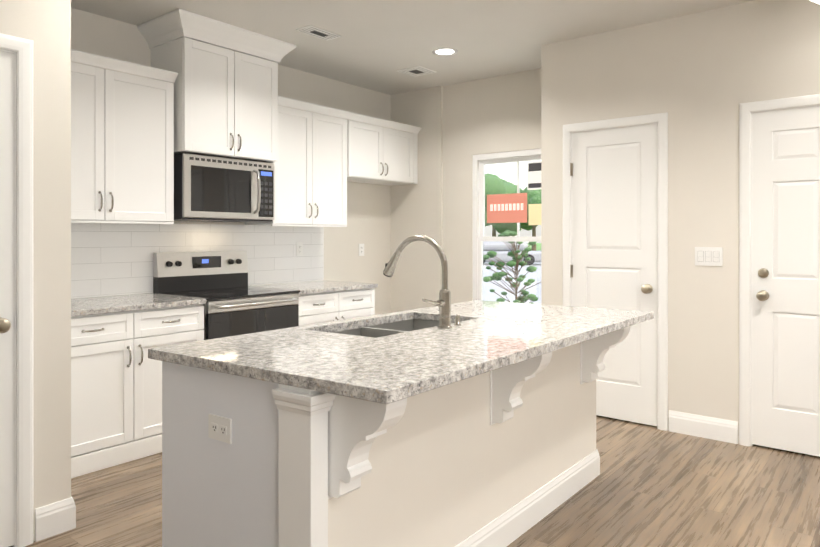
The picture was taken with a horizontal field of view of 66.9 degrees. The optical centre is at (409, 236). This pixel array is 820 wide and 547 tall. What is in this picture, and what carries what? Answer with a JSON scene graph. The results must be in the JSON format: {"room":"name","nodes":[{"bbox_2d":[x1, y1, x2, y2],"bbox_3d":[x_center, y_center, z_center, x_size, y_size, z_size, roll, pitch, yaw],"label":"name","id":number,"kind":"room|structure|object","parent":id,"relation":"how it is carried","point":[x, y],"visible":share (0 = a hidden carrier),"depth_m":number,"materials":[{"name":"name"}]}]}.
{"room":"kitchen","nodes":[
{"label":"kitchen","id":0,"kind":"room"},
{"bbox_2d":[0,0,75,540],"bbox_3d":[-2.646,-0.081,1.382,0.130,2.720,3.540,0,0,39],"label":"wall","id":1,"kind":"structure","parent":0,"point":[51,24],"depth_m":2.66,"materials":[{"name":"paint"}]},
{"bbox_2d":[0,51,13,546],"bbox_3d":[-1.861,0.256,2.234,0.108,2.023,0.800,0,0,39],"label":"door","id":2,"kind":"structure","parent":1,"relation":"in","point":[6,299],"depth_m":2.53,"materials":[{"name":"white wood"}]},
{"bbox_2d":[0,33,32,546],"bbox_3d":[-1.904,0.228,2.269,0.119,2.101,0.922,0,0,39],"label":"door frame","id":3,"kind":"structure","parent":1,"relation":"attached to","point":[20,49],"depth_m":2.56,"materials":[{"name":"white wood"}]},
{"bbox_2d":[39,497,75,531],"bbox_3d":[-1.582,1.211,2.795,0.264,0.135,0.034,0,0,39],"label":"baseboard","id":4,"kind":"structure","parent":1,"relation":"attached to","point":[55,518],"depth_m":2.68,"materials":[{"name":"white wood"}]},
{"bbox_2d":[76,9,391,314],"bbox_3d":[-1.354,-0.082,4.945,0.100,2.720,3.835,0,0,39],"label":"wall","id":5,"kind":"structure","parent":0,"point":[369,206],"depth_m":5.80,"materials":[{"name":"paint"}]},
{"bbox_2d":[71,57,178,223],"bbox_3d":[-1.997,-0.554,3.781,0.348,0.915,1.009,0,0,39],"label":"upper cabinet","id":6,"kind":"object","parent":5,"relation":"attached to","point":[131,135],"depth_m":3.80,"materials":[{"name":"white wood"}]},
{"bbox_2d":[71,222,323,298],"bbox_3d":[-1.611,0.145,4.533,0.011,0.483,2.666,0,0,39],"label":"backsplash","id":7,"kind":"structure","parent":5,"relation":"attached to","point":[111,259],"depth_m":4.40,"materials":[{"name":"tile"}]},
{"bbox_2d":[296,242,302,255],"bbox_3d":[-0.952,0.103,5.344,0.008,0.116,0.072,0,0,39],"label":"outlet","id":8,"kind":"object","parent":7,"relation":"attached to","point":[299,248],"visible":1,"depth_m":5.34,"materials":[{"name":"white plastic"}]},
{"bbox_2d":[147,13,282,164],"bbox_3d":[-1.394,-1.002,4.474,0.423,0.877,0.772,0,0,39],"label":"upper cabinet","id":9,"kind":"object","parent":5,"relation":"attached to","point":[230,102],"depth_m":4.27,"materials":[{"name":"white wood"}]},
{"bbox_2d":[174,153,273,221],"bbox_3d":[-1.377,-0.335,4.462,0.462,0.435,0.748,0,0,39],"label":"microwave","id":10,"kind":"object","parent":9,"relation":"attached to","point":[214,189],"visible":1,"depth_m":4.30,"materials":[{"name":"grey metal"}]},
{"bbox_2d":[245,97,350,226],"bbox_3d":[-0.919,-0.583,5.126,0.348,0.971,0.818,0,0,39],"label":"upper cabinet","id":11,"kind":"object","parent":5,"relation":"attached to","point":[310,185],"depth_m":5.01,"materials":[{"name":"white wood"}]},
{"bbox_2d":[359,244,363,255],"bbox_3d":[-0.466,0.123,5.966,0.008,0.116,0.072,0,0,39],"label":"outlet","id":12,"kind":"object","parent":5,"relation":"attached to","point":[361,249],"visible":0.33,"depth_m":5.95,"materials":[{"name":"white plastic"}]},
{"bbox_2d":[351,113,418,185],"bbox_3d":[-0.362,-0.795,5.821,0.348,0.546,0.963,0,0,39],"label":"upper cabinet","id":13,"kind":"object","parent":5,"relation":"attached to","point":[382,155],"depth_m":5.70,"materials":[{"name":"white wood"}]},
{"bbox_2d":[71,0,754,94],"bbox_3d":[0.211,-1.481,1.540,7.000,0.080,7.600,0,0,39],"label":"ceiling","id":14,"kind":"structure","parent":0,"point":[376,45],"depth_m":4.23,"materials":[{"name":"paint"}]},
{"bbox_2d":[296,25,340,40],"bbox_3d":[-0.643,-1.438,4.377,0.150,0.007,0.300,0,0,39],"label":"ceiling vent","id":15,"kind":"object","parent":14,"relation":"in","point":[311,30],"visible":1,"depth_m":4.36,"materials":[{"name":"white metal"}]},
{"bbox_2d":[397,66,435,76],"bbox_3d":[0.056,-1.438,5.393,0.250,0.007,0.250,0,0,39],"label":"ceiling vent","id":16,"kind":"object","parent":14,"relation":"in","point":[415,71],"visible":1,"depth_m":5.38,"materials":[{"name":"white metal"}]},
{"bbox_2d":[432,48,457,55],"bbox_3d":[0.272,-1.439,4.823,0.200,0.006,0.200,0,0,39],"label":"recessed light","id":17,"kind":"object","parent":14,"relation":"in","point":[443,51],"visible":1,"depth_m":4.82,"materials":[{"name":"white plastic"}]},
{"bbox_2d":[9,415,819,546],"bbox_3d":[0.211,1.309,1.542,7.000,0.060,7.600,0,0,39],"label":"floor","id":18,"kind":"structure","parent":0,"point":[651,486],"depth_m":3.01,"materials":[{"name":"brown wood"}]},
{"bbox_2d":[71,304,203,477],"bbox_3d":[-1.870,0.849,3.700,0.648,0.858,1.040,0,0,39],"label":"base cabinet","id":19,"kind":"object","parent":18,"relation":"on","point":[116,395],"depth_m":3.49,"materials":[{"name":"white wood"}]},
{"bbox_2d":[71,293,205,315],"bbox_3d":[-1.863,0.404,3.696,0.663,0.032,1.044,0,0,39],"label":"countertop","id":20,"kind":"structure","parent":19,"relation":"on","point":[92,306],"depth_m":3.68,"materials":[{"name":"grey stone"}]},
{"bbox_2d":[153,251,299,339],"bbox_3d":[-1.266,0.693,4.373,0.723,1.170,0.754,0,0,39],"label":"range","id":21,"kind":"object","parent":18,"relation":"on","point":[235,304],"visible":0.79,"depth_m":4.34,"materials":[{"name":"silver metal"}]},
{"bbox_2d":[298,288,374,325],"bbox_3d":[-0.799,0.849,5.036,0.648,0.858,0.854,0,0,39],"label":"base cabinet","id":22,"kind":"object","parent":18,"relation":"on","point":[322,307],"depth_m":4.80,"materials":[{"name":"white wood"}]},
{"bbox_2d":[251,280,377,295],"bbox_3d":[-0.794,0.404,5.031,0.663,0.032,0.861,0,0,39],"label":"countertop","id":23,"kind":"structure","parent":22,"relation":"on","point":[307,288],"depth_m":4.93,"materials":[{"name":"grey stone"}]},
{"bbox_2d":[162,324,634,546],"bbox_3d":[0.158,0.849,2.675,0.931,0.860,2.119,0,0,39],"label":"kitchen island","id":24,"kind":"object","parent":18,"relation":"on","point":[419,428],"depth_m":2.08,"materials":[{"name":"white"}]},
{"bbox_2d":[148,324,511,411],"bbox_3d":[-0.285,0.402,2.090,1.030,0.036,0.699,0,0,39],"label":"island countertop","id":25,"kind":"structure","parent":24,"relation":"on","point":[362,373],"depth_m":1.93,"materials":[{"name":"grey stone"}]},
{"bbox_2d":[324,316,451,335],"bbox_3d":[-0.055,0.513,2.769,0.430,0.211,0.819,0,0,39],"label":"sink","id":26,"kind":"object","parent":25,"relation":"in","point":[406,323],"depth_m":2.99,"materials":[{"name":"silver metal"}]},
{"bbox_2d":[312,312,411,331],"bbox_3d":[-0.246,0.401,2.902,0.075,0.036,0.757,0,0,39],"label":"island countertop","id":27,"kind":"structure","parent":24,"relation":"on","point":[320,327],"depth_m":2.88,"materials":[{"name":"grey stone"}]},
{"bbox_2d":[392,316,595,363],"bbox_3d":[0.338,0.401,2.495,0.565,0.036,0.790,0,0,39],"label":"island countertop","id":28,"kind":"structure","parent":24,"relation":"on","point":[525,341],"depth_m":2.42,"materials":[{"name":"grey stone"}]},
{"bbox_2d":[383,235,460,328],"bbox_3d":[0.030,0.187,2.690,0.350,0.393,0.263,0,0,39],"label":"faucet","id":29,"kind":"object","parent":28,"relation":"on","point":[443,303],"visible":1,"depth_m":2.60,"materials":[{"name":"silver metal"}]},
{"bbox_2d":[404,300,653,335],"bbox_3d":[0.606,0.401,3.201,1.030,0.036,0.786,0,0,39],"label":"island countertop","id":30,"kind":"structure","parent":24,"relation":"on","point":[604,320],"depth_m":3.10,"materials":[{"name":"grey stone"}]},
{"bbox_2d":[392,69,535,311],"bbox_3d":[0.651,-0.082,5.712,2.030,2.720,0.130,0,0,39],"label":"wall","id":31,"kind":"structure","parent":0,"point":[458,122],"depth_m":5.89,"materials":[{"name":"paint"}]},
{"bbox_2d":[473,148,540,303],"bbox_3d":[0.948,0.026,5.483,0.930,1.567,0.107,0,0,39],"label":"window","id":32,"kind":"structure","parent":31,"relation":"in","point":[507,208],"depth_m":5.58,"materials":[{"name":"white wood"}]},
{"bbox_2d":[536,0,819,443],"bbox_3d":[2.876,-0.081,3.244,4.730,2.720,0.130,0,0,39],"label":"wall","id":33,"kind":"structure","parent":0,"point":[700,76],"depth_m":4.00,"materials":[{"name":"paint"}]},
{"bbox_2d":[570,124,656,425],"bbox_3d":[1.400,0.255,4.324,0.635,2.023,0.108,0,0,39],"label":"door","id":34,"kind":"structure","parent":33,"relation":"in","point":[613,173],"depth_m":4.30,"materials":[{"name":"white wood"}]},
{"bbox_2d":[563,112,667,430],"bbox_3d":[1.440,0.228,4.362,0.740,2.101,0.119,0,0,39],"label":"door frame","id":35,"kind":"structure","parent":33,"relation":"attached to","point":[661,119],"depth_m":4.12,"materials":[{"name":"white wood"}]},
{"bbox_2d":[669,410,737,443],"bbox_3d":[1.867,1.211,3.961,0.408,0.135,0.014,0,0,39],"label":"baseboard","id":36,"kind":"structure","parent":33,"relation":"attached to","point":[718,429],"depth_m":3.95,"materials":[{"name":"white wood"}]},
{"bbox_2d":[695,247,722,265],"bbox_3d":[1.895,0.123,3.938,0.162,0.118,0.012,0,0,39],"label":"switch plate","id":37,"kind":"object","parent":33,"relation":"attached to","point":[708,256],"visible":1,"depth_m":3.93,"materials":[{"name":"white plastic"}]},
{"bbox_2d":[739,94,819,446],"bbox_3d":[2.426,0.228,3.572,0.934,2.101,0.119,0,0,39],"label":"door frame","id":38,"kind":"structure","parent":33,"relation":"attached to","point":[746,110],"depth_m":3.79,"materials":[{"name":"white wood"}]},
{"bbox_2d":[752,106,819,456],"bbox_3d":[2.392,0.255,3.529,0.812,2.023,0.108,0,0,39],"label":"door","id":39,"kind":"structure","parent":33,"relation":"in","point":[785,279],"depth_m":3.68,"materials":[{"name":"white wood"}]},
{"label":"outside","id":40,"kind":"structure","parent":0,"visible":0},
{"bbox_2d":[483,243,540,303],"bbox_3d":[29.707,1.625,69.050,120.000,0.150,134.950,0,0,39],"label":"ground","id":41,"kind":"structure","parent":40,"point":[535,275],"depth_m":21.09,"materials":[{"name":"white snow"}]},
{"bbox_2d":[483,241,540,264],"bbox_3d":[5.426,0.884,35.557,4.400,1.380,1.850,0,0,9],"label":"car","id":42,"kind":"object","parent":41,"relation":"on","point":[532,256],"depth_m":34.72,"materials":[{"name":"grey metal"}]},
{"bbox_2d":[483,173,540,303],"bbox_3d":[7.226,-2.909,44.026,35.295,8.941,61.435,0,0,39],"label":"trees","id":43,"kind":"object","parent":41,"relation":"on","point":[531,194],"depth_m":9.79,"materials":[{"name":"green plant"}]}
]}

